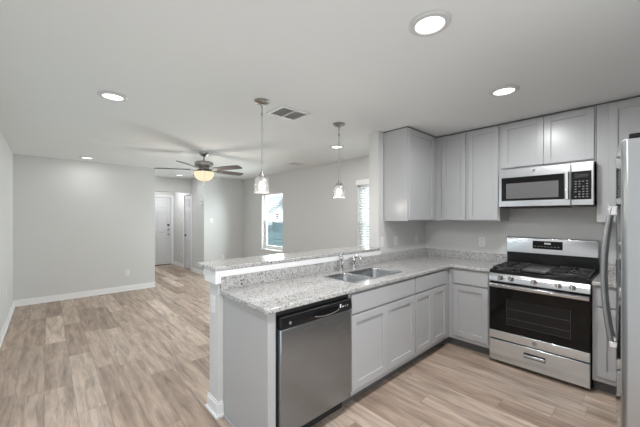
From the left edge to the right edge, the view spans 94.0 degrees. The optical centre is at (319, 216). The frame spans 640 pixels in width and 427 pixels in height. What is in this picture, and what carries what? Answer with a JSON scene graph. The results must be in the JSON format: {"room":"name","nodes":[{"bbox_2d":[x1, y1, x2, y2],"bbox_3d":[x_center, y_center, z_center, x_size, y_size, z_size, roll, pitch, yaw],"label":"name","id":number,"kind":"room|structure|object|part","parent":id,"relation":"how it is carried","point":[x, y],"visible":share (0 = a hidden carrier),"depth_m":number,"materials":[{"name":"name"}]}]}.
{"room":"kitchen","nodes":[
{"label":"kitchen","id":0,"kind":"room"},
{"bbox_2d":[0,131,12,330],"bbox_3d":[-2.296,0.220,1.818,0.120,2.455,8.170,0,0,-42],"label":"wall","id":1,"kind":"structure","parent":0,"point":[6,155],"depth_m":3.93,"materials":[{"name":"paint"}]},
{"bbox_2d":[0,301,14,347],"bbox_3d":[-2.345,1.395,1.980,0.026,0.105,7.574,0,0,-42],"label":"baseboard","id":2,"kind":"structure","parent":1,"relation":"attached to","point":[11,310],"depth_m":3.89,"materials":[{"name":"white wood"}]},
{"bbox_2d":[13,154,154,299],"bbox_3d":[-4.210,0.220,5.521,2.050,2.455,0.120,0,0,-42],"label":"wall","id":3,"kind":"structure","parent":0,"point":[78,226],"depth_m":5.35,"materials":[{"name":"paint"}]},
{"bbox_2d":[13,282,154,306],"bbox_3d":[-4.161,1.395,5.467,2.050,0.105,0.026,0,0,-42],"label":"baseboard","id":4,"kind":"structure","parent":3,"relation":"attached to","point":[23,302],"depth_m":5.34,"materials":[{"name":"white wood"}]},
{"bbox_2d":[125,270,129,275],"bbox_3d":[-3.768,1.095,5.838,0.072,0.115,0.007,0,0,-42],"label":"wall outlet","id":5,"kind":"object","parent":3,"relation":"attached to","point":[127,272],"visible":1,"depth_m":5.84,"materials":[{"name":"white plastic"}]},
{"bbox_2d":[155,191,173,197],"bbox_3d":[-4.993,0.220,8.802,1.222,2.455,0.120,0,0,-42],"label":"wall","id":6,"kind":"structure","parent":0,"point":[156,192],"depth_m":9.01,"materials":[{"name":"paint"}]},
{"bbox_2d":[155,195,173,265],"bbox_3d":[-4.911,0.405,8.826,1.065,2.085,0.157,0,0,-42],"label":"door","id":7,"kind":"structure","parent":6,"relation":"in","point":[164,205],"depth_m":9.01,"materials":[{"name":"white wood"}]},
{"bbox_2d":[155,177,190,192],"bbox_3d":[-3.961,-0.827,7.673,1.222,0.362,0.120,0,0,-42],"label":"wall","id":8,"kind":"structure","parent":0,"point":[162,184],"depth_m":7.72,"materials":[{"name":"paint"}]},
{"bbox_2d":[174,178,208,270],"bbox_3d":[-3.685,0.220,8.366,0.120,2.455,2.530,0,0,-42],"label":"wall","id":9,"kind":"structure","parent":0,"point":[200,212],"depth_m":7.76,"materials":[{"name":"paint"}]},
{"bbox_2d":[173,261,182,267],"bbox_3d":[-4.197,1.395,8.818,0.026,0.105,0.930,0,0,-42],"label":"baseboard","id":10,"kind":"structure","parent":9,"relation":"attached to","point":[174,262],"depth_m":8.79,"materials":[{"name":"white wood"}]},
{"bbox_2d":[183,193,191,269],"bbox_3d":[-3.642,0.405,8.236,0.099,2.085,0.670,0,0,-42],"label":"door","id":11,"kind":"structure","parent":9,"relation":"in","point":[187,200],"depth_m":8.31,"materials":[{"name":"white wood"}]},
{"bbox_2d":[191,267,202,274],"bbox_3d":[-3.155,1.395,7.678,0.026,0.105,0.800,0,0,-42],"label":"baseboard","id":12,"kind":"structure","parent":9,"relation":"attached to","point":[195,270],"depth_m":7.68,"materials":[{"name":"white wood"}]},
{"bbox_2d":[209,177,243,260],"bbox_3d":[-2.430,0.220,7.880,1.078,2.455,0.120,0,0,-42],"label":"wall","id":13,"kind":"structure","parent":0,"point":[226,195],"depth_m":7.79,"materials":[{"name":"paint"}]},
{"bbox_2d":[0,264,616,426],"bbox_3d":[-1.668,1.498,4.444,4.750,0.100,11.200,0,0,-42],"label":"floor","id":14,"kind":"structure","parent":0,"point":[140,357],"depth_m":2.64,"materials":[{"name":"wood"}]},
{"bbox_2d":[223,296,275,426],"bbox_3d":[-0.490,1.005,1.977,0.068,0.885,0.596,0,0,-42],"label":"end panel","id":15,"kind":"object","parent":14,"relation":"on","point":[249,334],"visible":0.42,"depth_m":1.90,"materials":[{"name":"grey wood"}]},
{"bbox_3d":[-0.504,1.438,1.950,0.012,0.018,0.566,0,0,-42],"label":"shoe molding","id":16,"kind":"part","parent":15,"relation":"part of","materials":[{"name":"white wood"}]},
{"bbox_2d":[276,294,351,426],"bbox_3d":[-0.204,1.006,2.200,0.648,0.883,0.628,0,0,-42],"label":"dishwasher","id":17,"kind":"object","parent":14,"relation":"on","point":[313,340],"visible":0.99,"depth_m":1.94,"materials":[{"name":"silver metal"}]},
{"bbox_3d":[-0.014,0.636,1.992,0.628,0.073,0.052,0,0,-42],"label":"control panel","id":18,"kind":"part","parent":17,"relation":"part of","materials":[{"name":"black plastic"}]},
{"bbox_3d":[-0.084,1.397,2.069,0.636,0.100,0.045,0,0,-42],"label":"kick plate","id":19,"kind":"part","parent":17,"relation":"part of","materials":[{"name":"metal"}]},
{"bbox_2d":[342,277,414,405],"bbox_3d":[0.363,1.005,2.746,0.918,0.885,0.612,0,0,-42],"label":"base cabinet","id":20,"kind":"object","parent":14,"relation":"on","point":[382,316],"visible":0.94,"depth_m":2.48,"materials":[{"name":"grey wood"}]},
{"bbox_3d":[0.397,1.022,2.375,0.446,0.561,0.019,0,0,-42],"label":"door","id":21,"kind":"part","parent":20,"relation":"part of","materials":[{"name":"grey wood"}]},
{"bbox_3d":[0.563,0.653,2.527,0.896,0.144,0.019,0,0,-42],"label":"false drawer","id":22,"kind":"part","parent":20,"relation":"part of","materials":[{"name":"grey wood"}]},
{"bbox_3d":[0.729,1.022,2.678,0.446,0.561,0.019,0,0,-42],"label":"door","id":23,"kind":"part","parent":20,"relation":"part of","materials":[{"name":"grey wood"}]},
{"bbox_2d":[407,268,451,364],"bbox_3d":[1.204,1.005,3.515,1.357,0.885,0.612,0,0,-42],"label":"base cabinet","id":24,"kind":"object","parent":14,"relation":"on","point":[431,294],"visible":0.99,"depth_m":3.05,"materials":[{"name":"grey wood"}]},
{"bbox_2d":[220,248,506,314],"bbox_3d":[0.728,0.498,2.807,3.019,0.126,1.018,0,0,-42],"label":"countertop","id":25,"kind":"structure","parent":24,"relation":"on","point":[277,290],"depth_m":2.49,"materials":[{"name":"stone"}]},
{"bbox_2d":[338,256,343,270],"bbox_3d":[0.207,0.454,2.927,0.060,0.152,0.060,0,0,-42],"label":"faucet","id":26,"kind":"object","parent":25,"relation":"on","point":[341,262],"depth_m":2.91,"materials":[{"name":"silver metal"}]},
{"bbox_2d":[338,250,361,270],"bbox_3d":[0.286,0.424,2.866,0.261,0.211,0.060,0,0,37],"label":"kitchen faucet","id":27,"kind":"object","parent":25,"relation":"on","point":[341,262],"visible":1,"depth_m":2.90,"materials":[{"name":"silver metal"}]},
{"bbox_3d":[0.301,0.421,2.864,0.236,0.117,0.028,0,0,33],"label":"spout","id":28,"kind":"part","parent":27,"relation":"part of","materials":[{"name":"silver metal"}]},
{"bbox_2d":[352,258,355,268],"bbox_3d":[0.347,0.469,3.055,0.048,0.120,0.048,0,0,-42],"label":"sprayer","id":29,"kind":"object","parent":25,"relation":"on","point":[353,259],"visible":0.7,"depth_m":3.04,"materials":[{"name":"silver metal"}]},
{"bbox_2d":[323,267,401,282],"bbox_3d":[0.411,0.616,2.752,0.725,0.178,0.360,0,0,-42],"label":"sink","id":30,"kind":"object","parent":25,"relation":"in","point":[355,276],"visible":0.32,"depth_m":2.79,"materials":[{"name":"silver metal"}]},
{"bbox_3d":[0.246,0.616,2.602,0.280,0.178,0.360,0,0,-42],"label":"bowl","id":31,"kind":"part","parent":30,"relation":"part of","materials":[{"name":"silver metal"}]},
{"bbox_3d":[0.514,0.616,2.846,0.445,0.178,0.360,0,0,-42],"label":"bowl","id":32,"kind":"part","parent":30,"relation":"part of","materials":[{"name":"silver metal"}]},
{"bbox_3d":[1.026,1.022,2.950,0.320,0.561,0.019,0,0,-42],"label":"door","id":33,"kind":"part","parent":24,"relation":"part of","materials":[{"name":"grey wood"}]},
{"bbox_3d":[1.145,0.653,3.059,0.643,0.144,0.019,0,0,-42],"label":"drawer","id":34,"kind":"part","parent":24,"relation":"part of","materials":[{"name":"grey wood"}]},
{"bbox_3d":[1.264,1.022,3.168,0.320,0.561,0.019,0,0,-42],"label":"door","id":35,"kind":"part","parent":24,"relation":"part of","materials":[{"name":"grey wood"}]},
{"bbox_2d":[449,267,489,354],"bbox_3d":[1.809,1.005,3.395,0.627,0.885,0.418,0,0,-42],"label":"base cabinet","id":36,"kind":"object","parent":14,"relation":"on","point":[468,289],"visible":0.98,"depth_m":3.19,"materials":[{"name":"grey wood"}]},
{"bbox_3d":[1.598,0.653,3.175,0.019,0.144,0.354,0,0,-42],"label":"drawer","id":37,"kind":"part","parent":36,"relation":"part of","materials":[{"name":"grey wood"}]},
{"bbox_3d":[1.598,1.022,3.175,0.019,0.561,0.354,0,0,-42],"label":"door","id":38,"kind":"part","parent":36,"relation":"part of","materials":[{"name":"grey wood"}]},
{"bbox_2d":[488,236,599,388],"bbox_3d":[2.179,0.836,2.924,0.714,1.224,0.767,0,0,-42],"label":"gas range","id":39,"kind":"object","parent":14,"relation":"on","point":[540,300],"visible":0.99,"depth_m":2.75,"materials":[{"name":"silver metal"}]},
{"bbox_3d":[1.953,1.284,2.717,0.004,0.046,0.164,0,0,-42],"label":"drawer pull","id":40,"kind":"part","parent":39,"relation":"part of","materials":[{"name":"silver metal"}]},
{"bbox_3d":[1.936,0.669,2.701,0.054,0.043,0.753,0,0,-42],"label":"oven handle","id":41,"kind":"part","parent":39,"relation":"part of","materials":[{"name":"silver metal"}]},
{"bbox_3d":[1.970,0.900,2.732,0.038,0.435,0.755,0,0,-42],"label":"oven door","id":42,"kind":"part","parent":39,"relation":"part of","materials":[{"name":"black glass"}]},
{"bbox_3d":[1.969,1.310,2.731,0.040,0.202,0.755,0,0,-42],"label":"drawer","id":43,"kind":"part","parent":39,"relation":"part of","materials":[{"name":"silver metal"}]},
{"bbox_3d":[1.967,0.597,2.729,0.047,0.085,0.761,0,0,-42],"label":"control panel","id":44,"kind":"part","parent":39,"relation":"part of","materials":[{"name":"silver metal"}]},
{"bbox_2d":[490,265,597,283],"bbox_3d":[2.178,0.539,2.922,0.565,0.032,0.761,0,0,-42],"label":"cooktop","id":45,"kind":"object","parent":39,"relation":"in","point":[502,270],"depth_m":2.76,"materials":[{"name":"black metal"}]},
{"bbox_2d":[592,285,615,394],"bbox_3d":[2.640,1.005,2.485,0.627,0.885,0.495,0,0,-42],"label":"base cabinet","id":46,"kind":"object","parent":14,"relation":"on","point":[603,356],"visible":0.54,"depth_m":2.42,"materials":[{"name":"grey wood"}]},
{"bbox_2d":[592,262,615,287],"bbox_3d":[2.641,0.498,2.474,0.644,0.126,0.517,0,0,-42],"label":"countertop","id":47,"kind":"structure","parent":46,"relation":"on","point":[611,266],"depth_m":2.60,"materials":[{"name":"stone"}]},
{"bbox_3d":[2.416,0.653,2.280,0.019,0.144,0.435,0,0,-42],"label":"drawer","id":48,"kind":"part","parent":46,"relation":"part of","materials":[{"name":"grey wood"}]},
{"bbox_3d":[2.416,1.022,2.280,0.019,0.561,0.435,0,0,-42],"label":"door","id":49,"kind":"part","parent":46,"relation":"part of","materials":[{"name":"grey wood"}]},
{"bbox_2d":[600,132,639,426],"bbox_3d":[1.694,0.569,1.181,0.910,1.757,0.846,0,0,-42],"label":"refrigerator","id":50,"kind":"object","parent":14,"relation":"on","point":[626,341],"visible":1,"depth_m":1.11,"materials":[{"name":"grey metal"}]},
{"bbox_3d":[1.393,0.282,1.444,0.021,0.664,0.052,0,0,-42],"label":"handle","id":51,"kind":"part","parent":50,"relation":"part of","materials":[{"name":"grey metal"}]},
{"bbox_3d":[1.459,0.282,1.505,0.021,0.664,0.052,0,0,-42],"label":"handle","id":52,"kind":"part","parent":50,"relation":"part of","materials":[{"name":"grey metal"}]},
{"bbox_3d":[1.314,0.296,1.258,0.452,1.173,0.106,0,0,-42],"label":"door","id":53,"kind":"part","parent":50,"relation":"part of","materials":[{"name":"grey metal"}]},
{"bbox_2d":[210,131,424,400],"bbox_3d":[0.330,0.220,3.236,3.031,2.455,0.151,0,0,-42],"label":"wall","id":54,"kind":"structure","parent":0,"point":[406,231],"depth_m":3.51,"materials":[{"name":"paint"}]},
{"bbox_2d":[211,295,214,312],"bbox_3d":[-0.793,0.647,2.212,0.007,0.125,0.072,0,0,-42],"label":"wall outlet","id":55,"kind":"object","parent":54,"relation":"attached to","point":[212,296],"visible":1,"depth_m":2.21,"materials":[{"name":"white plastic"}]},
{"bbox_2d":[205,392,223,419],"bbox_3d":[-0.784,1.391,2.217,0.064,0.112,0.203,0,0,-42],"label":"baseboard","id":56,"kind":"structure","parent":54,"relation":"attached to","point":[216,408],"depth_m":2.17,"materials":[{"name":"white wood"}]},
{"bbox_2d":[197,246,379,270],"bbox_3d":[-0.136,0.372,2.894,1.976,0.030,0.335,0,0,-42],"label":"bar","id":57,"kind":"object","parent":54,"relation":"on","point":[235,263],"visible":1,"depth_m":2.59,"materials":[{"name":"stone"}]},
{"bbox_2d":[204,250,380,284],"bbox_3d":[-0.089,0.435,2.857,1.960,0.094,0.205,0,0,-42],"label":"trim","id":58,"kind":"structure","parent":54,"relation":"attached to","point":[214,277],"depth_m":2.42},
{"bbox_2d":[220,248,426,289],"bbox_3d":[0.386,0.482,3.170,2.996,0.094,0.020,0,0,-42],"label":"backsplash","id":59,"kind":"structure","parent":54,"relation":"attached to","point":[228,282],"depth_m":2.67,"materials":[{"name":"stone"}]},
{"bbox_2d":[380,237,383,246],"bbox_3d":[0.728,0.297,3.513,0.072,0.115,0.007,0,0,-42],"label":"light switch","id":60,"kind":"object","parent":54,"relation":"attached to","point":[381,238],"visible":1,"depth_m":3.51,"materials":[{"name":"white plastic"}]},
{"bbox_2d":[394,236,397,245],"bbox_3d":[0.944,0.299,3.710,0.072,0.115,0.007,0,0,-42],"label":"wall outlet","id":61,"kind":"object","parent":54,"relation":"attached to","point":[395,237],"visible":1,"depth_m":3.70,"materials":[{"name":"white plastic"}]},
{"bbox_2d":[384,127,436,220],"bbox_3d":[1.117,-0.472,3.638,0.674,1.040,0.342,0,0,-42],"label":"upper cabinet","id":62,"kind":"object","parent":54,"relation":"attached to","point":[410,155],"visible":1,"depth_m":3.44,"materials":[{"name":"grey wood"}]},
{"bbox_3d":[1.193,-0.472,3.489,0.565,1.016,0.019,0,0,-42],"label":"door","id":63,"kind":"part","parent":62,"relation":"part of","materials":[{"name":"grey wood"}]},
{"bbox_2d":[0,0,639,179],"bbox_3d":[-1.668,-1.067,4.444,4.750,0.120,11.200,0,0,-42],"label":"ceiling","id":64,"kind":"structure","parent":0,"point":[191,74],"depth_m":2.05,"materials":[{"name":"paint"}]},
{"bbox_2d":[79,156,94,158],"bbox_3d":[-3.953,-1.001,5.059,0.208,0.012,0.208,0,0,-42],"label":"recessed light","id":65,"kind":"object","parent":64,"relation":"in","point":[83,157],"visible":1,"depth_m":5.03,"materials":[{"name":"white plastic"}]},
{"bbox_2d":[97,91,127,101],"bbox_3d":[-1.725,-1.001,2.485,0.208,0.012,0.208,0,0,-42],"label":"recessed light","id":66,"kind":"object","parent":64,"relation":"in","point":[109,95],"visible":1,"depth_m":2.48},
{"bbox_2d":[154,152,242,186],"bbox_3d":[-1.807,-0.730,4.712,1.334,0.554,1.348,0,0,-42],"label":"ceiling fan","id":67,"kind":"object","parent":64,"relation":"hanging from","point":[203,173],"visible":1,"depth_m":4.57,"materials":[{"name":"silver metal"}]},
{"bbox_3d":[-2.257,-0.738,4.569,0.505,0.039,0.138,0,0,-13],"label":"blade","id":68,"kind":"part","parent":67,"relation":"part of","materials":[{"name":"brown wood"}]},
{"bbox_3d":[-1.853,-0.738,4.223,0.138,0.039,0.505,0,0,5],"label":"blade","id":69,"kind":"part","parent":67,"relation":"part of","materials":[{"name":"brown wood"}]},
{"bbox_3d":[-1.817,-0.630,4.674,0.294,0.138,0.294,0,0,-42],"label":"lamp shade","id":70,"kind":"part","parent":67,"relation":"part of","materials":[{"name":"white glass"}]},
{"bbox_3d":[-1.399,-0.738,4.500,0.505,0.039,0.138,0,0,23],"label":"blade","id":71,"kind":"part","parent":67,"relation":"part of","materials":[{"name":"brown wood"}]},
{"bbox_3d":[-1.523,-0.738,5.018,0.138,0.039,0.505,0,0,41],"label":"blade","id":72,"kind":"part","parent":67,"relation":"part of","materials":[{"name":"brown wood"}]},
{"bbox_2d":[254,98,269,193],"bbox_3d":[-0.504,-0.607,2.591,0.132,0.800,0.132,0,0,-42],"label":"pendant light","id":73,"kind":"object","parent":64,"relation":"hanging from","point":[261,102],"visible":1,"depth_m":2.57,"materials":[{"name":"silver metal"}]},
{"bbox_3d":[-0.504,-0.278,2.591,0.127,0.143,0.127,0,0,-42],"label":"lamp shade","id":74,"kind":"part","parent":73,"relation":"part of","materials":[{"name":"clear glass"}]},
{"bbox_3d":[-0.504,-0.676,2.591,0.023,0.578,0.024,0,0,-42],"label":"rod","id":75,"kind":"part","parent":73,"relation":"part of","materials":[{"name":"silver metal"}]},
{"bbox_3d":[-0.504,-0.278,2.591,0.062,0.106,0.062,0,0,-42],"label":"bulb","id":76,"kind":"part","parent":73,"relation":"part of","materials":[{"name":"white glass"}]},
{"bbox_2d":[267,105,310,120],"bbox_3d":[-0.304,-1.002,2.900,0.330,0.010,0.270,0,0,-42],"label":"ceiling vent","id":77,"kind":"object","parent":64,"relation":"in","point":[285,112],"visible":1,"depth_m":2.89,"materials":[{"name":"white metal"}]},
{"bbox_2d":[289,162,306,165],"bbox_3d":[-0.436,-1.002,5.679,0.300,0.010,0.220,0,0,-42],"label":"ceiling vent","id":78,"kind":"object","parent":64,"relation":"in","point":[293,163],"visible":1,"depth_m":5.68,"materials":[{"name":"white metal"}]},
{"bbox_2d":[330,145,343,148],"bbox_3d":[0.243,-1.001,4.268,0.208,0.012,0.208,0,0,-42],"label":"recessed light","id":79,"kind":"object","parent":64,"relation":"in","point":[331,146],"visible":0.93,"depth_m":4.24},
{"bbox_2d":[333,122,344,197],"bbox_3d":[0.206,-0.607,3.234,0.132,0.800,0.132,0,0,-42],"label":"pendant light","id":80,"kind":"object","parent":64,"relation":"hanging from","point":[338,125],"visible":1,"depth_m":3.22,"materials":[{"name":"silver metal"}]},
{"bbox_3d":[0.206,-0.676,3.234,0.023,0.578,0.024,0,0,-42],"label":"rod","id":81,"kind":"part","parent":80,"relation":"part of","materials":[{"name":"silver metal"}]},
{"bbox_3d":[0.206,-0.278,3.234,0.127,0.143,0.127,0,0,-42],"label":"lamp shade","id":82,"kind":"part","parent":80,"relation":"part of","materials":[{"name":"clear glass"}]},
{"bbox_3d":[0.206,-0.278,3.234,0.062,0.106,0.062,0,0,-42],"label":"bulb","id":83,"kind":"part","parent":80,"relation":"part of","materials":[{"name":"white glass"}]},
{"bbox_2d":[409,10,451,36],"bbox_3d":[0.572,-1.001,1.554,0.208,0.012,0.208,0,0,-42],"label":"recessed light","id":84,"kind":"object","parent":64,"relation":"in","point":[432,22],"visible":1,"depth_m":1.54,"materials":[{"name":"white plastic"}]},
{"bbox_2d":[489,85,519,96],"bbox_3d":[1.466,-1.001,2.376,0.208,0.012,0.208,0,0,-42],"label":"recessed light","id":85,"kind":"object","parent":64,"relation":"in","point":[505,90],"visible":1,"depth_m":2.36,"materials":[{"name":"white plastic"}]},
{"bbox_2d":[244,156,615,271],"bbox_3d":[0.758,0.220,5.117,0.140,2.455,8.260,0,0,-42],"label":"wall","id":86,"kind":"structure","parent":0,"point":[313,219],"depth_m":5.36,"materials":[{"name":"paint"}]},
{"bbox_2d":[261,194,282,252],"bbox_3d":[-1.107,0.118,7.132,0.165,1.382,0.930,0,0,-42],"label":"window","id":87,"kind":"structure","parent":86,"relation":"in","point":[267,247],"depth_m":7.40,"materials":[{"name":"plastic"}]},
{"bbox_3d":[-1.129,0.796,7.112,0.105,0.026,0.930,0,0,-42],"label":"sill","id":88,"kind":"part","parent":87,"relation":"part of","materials":[{"name":"white wood"}]},
{"bbox_2d":[263,192,282,221],"bbox_3d":[-1.120,-0.230,7.120,0.051,0.682,0.874,0,0,-42],"label":"window blind","id":89,"kind":"object","parent":87,"relation":"attached to","point":[276,193],"visible":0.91,"depth_m":7.07,"materials":[{"name":"white plastic"}]},
{"bbox_3d":[-1.075,0.415,7.160,0.020,0.655,0.800,0,0,-42],"label":"sash","id":90,"kind":"part","parent":87,"relation":"part of","materials":[{"name":"plastic"}]},
{"bbox_3d":[-1.058,-0.200,7.176,0.020,0.655,0.800,0,0,-42],"label":"sash","id":91,"kind":"part","parent":87,"relation":"part of","materials":[{"name":"plastic"}]},
{"bbox_2d":[361,186,366,244],"bbox_3d":[0.986,0.118,4.842,0.165,1.382,0.925,0,0,-42],"label":"window","id":92,"kind":"structure","parent":86,"relation":"in","point":[361,186],"depth_m":5.15,"materials":[{"name":"plastic"}]},
{"bbox_2d":[356,179,368,246],"bbox_3d":[0.960,0.065,4.817,0.083,1.384,0.925,0,0,-42],"label":"window blind","id":93,"kind":"object","parent":92,"relation":"attached to","point":[365,182],"visible":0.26,"depth_m":5.06,"materials":[{"name":"white plastic"}]},
{"bbox_3d":[1.025,0.107,4.877,0.060,1.360,0.885,0,0,-42],"label":"frame","id":94,"kind":"part","parent":92,"relation":"part of","materials":[{"name":"plastic"}]},
{"bbox_3d":[1.035,-0.200,4.886,0.020,0.655,0.795,0,0,-42],"label":"sash","id":95,"kind":"part","parent":92,"relation":"part of","materials":[{"name":"plastic"}]},
{"bbox_2d":[427,248,506,261],"bbox_3d":[1.835,0.482,3.819,0.020,0.094,1.018,0,0,-42],"label":"backsplash","id":96,"kind":"structure","parent":86,"relation":"attached to","point":[430,251],"depth_m":3.76,"materials":[{"name":"stone"}]},
{"bbox_2d":[437,125,508,220],"bbox_3d":[1.711,-0.472,3.713,0.342,1.040,1.032,0,0,-42],"label":"upper cabinet","id":97,"kind":"object","parent":86,"relation":"attached to","point":[468,163],"visible":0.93,"depth_m":3.44,"materials":[{"name":"grey wood"}]},
{"bbox_3d":[1.606,-0.472,3.588,0.019,1.016,0.278,0,0,-42],"label":"door","id":98,"kind":"part","parent":97,"relation":"part of","materials":[{"name":"grey wood"}]},
{"bbox_3d":[1.827,-0.472,3.347,0.019,1.016,0.311,0,0,-42],"label":"door","id":99,"kind":"part","parent":97,"relation":"part of","materials":[{"name":"grey wood"}]},
{"bbox_2d":[479,237,484,246],"bbox_3d":[1.988,0.307,3.662,0.007,0.115,0.072,0,0,-42],"label":"wall outlet","id":100,"kind":"object","parent":86,"relation":"attached to","point":[481,239],"visible":1,"depth_m":3.65,"materials":[{"name":"white plastic"}]},
{"bbox_2d":[384,95,639,137],"bbox_3d":[1.951,-1.000,2.968,0.992,0.014,2.457,0,0,-42],"label":"trim","id":101,"kind":"structure","parent":86,"relation":"attached to","point":[639,95],"depth_m":3.04,"materials":[{"name":"grey wood"}]},
{"bbox_2d":[500,106,596,169],"bbox_3d":[2.320,-0.745,3.047,0.342,0.495,0.769,0,0,-42],"label":"upper cabinet","id":102,"kind":"object","parent":86,"relation":"attached to","point":[570,136],"visible":0.96,"depth_m":2.89,"materials":[{"name":"grey wood"}]},
{"bbox_3d":[2.080,-0.749,3.070,0.019,0.463,0.362,0,0,-42],"label":"door","id":103,"kind":"part","parent":102,"relation":"part of","materials":[{"name":"grey wood"}]},
{"bbox_2d":[499,161,596,208],"bbox_3d":[2.282,-0.293,3.010,0.446,0.402,0.747,0,0,-42],"label":"microwave","id":104,"kind":"object","parent":102,"relation":"attached to","point":[566,185],"visible":0.98,"depth_m":2.84,"materials":[{"name":"silver metal"}]},
{"bbox_3d":[2.085,-0.284,2.949,0.003,0.240,0.516,0,0,-42],"label":"door glass","id":105,"kind":"part","parent":104,"relation":"part of","materials":[{"name":"black glass"}]},
{"bbox_3d":[2.102,-0.299,2.952,0.026,0.390,0.590,0,0,-42],"label":"door","id":106,"kind":"part","parent":104,"relation":"part of","materials":[{"name":"silver metal"}]},
{"bbox_3d":[2.261,-0.286,2.730,0.037,0.256,0.032,0,0,-42],"label":"handle","id":107,"kind":"part","parent":104,"relation":"part of","materials":[{"name":"silver metal"}]},
{"bbox_3d":[2.327,-0.749,2.799,0.019,0.463,0.364,0,0,-42],"label":"door","id":108,"kind":"part","parent":102,"relation":"part of","materials":[{"name":"grey wood"}]},
{"bbox_2d":[600,262,615,272],"bbox_3d":[2.872,0.482,2.685,0.020,0.094,0.517,0,0,-42],"label":"backsplash","id":109,"kind":"structure","parent":86,"relation":"attached to","point":[611,266],"depth_m":2.81,"materials":[{"name":"stone"}]},
{"bbox_2d":[597,97,639,221],"bbox_3d":[2.800,-0.472,2.521,0.342,1.040,0.652,0,0,-42],"label":"upper cabinet","id":110,"kind":"object","parent":86,"relation":"attached to","point":[617,120],"visible":0.6,"depth_m":2.58,"materials":[{"name":"grey wood"}]},
{"label":"outside","id":111,"kind":"structure","parent":0,"visible":0},
{"bbox_2d":[268,224,368,243],"bbox_3d":[-1.567,2.098,14.969,110.000,0.100,100.000,0,0,-42],"label":"ground","id":112,"kind":"structure","parent":111,"point":[269,226],"depth_m":41.71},
{"bbox_2d":[268,199,282,236],"bbox_3d":[-0.244,0.102,29.048,7.650,3.890,5.700,0,0,-42],"label":"neighbor house","id":113,"kind":"structure","parent":112,"relation":"on","point":[277,227],"depth_m":27.87,"materials":[{"name":"white"}]},
{"bbox_2d":[268,230,368,246],"bbox_3d":[-3.785,1.458,19.715,0.130,1.180,22.000,0,0,-42],"label":"fence","id":114,"kind":"object","parent":112,"relation":"on","point":[271,233],"visible":0.04,"depth_m":18.50,"materials":[{"name":"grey wood"}]}
]}

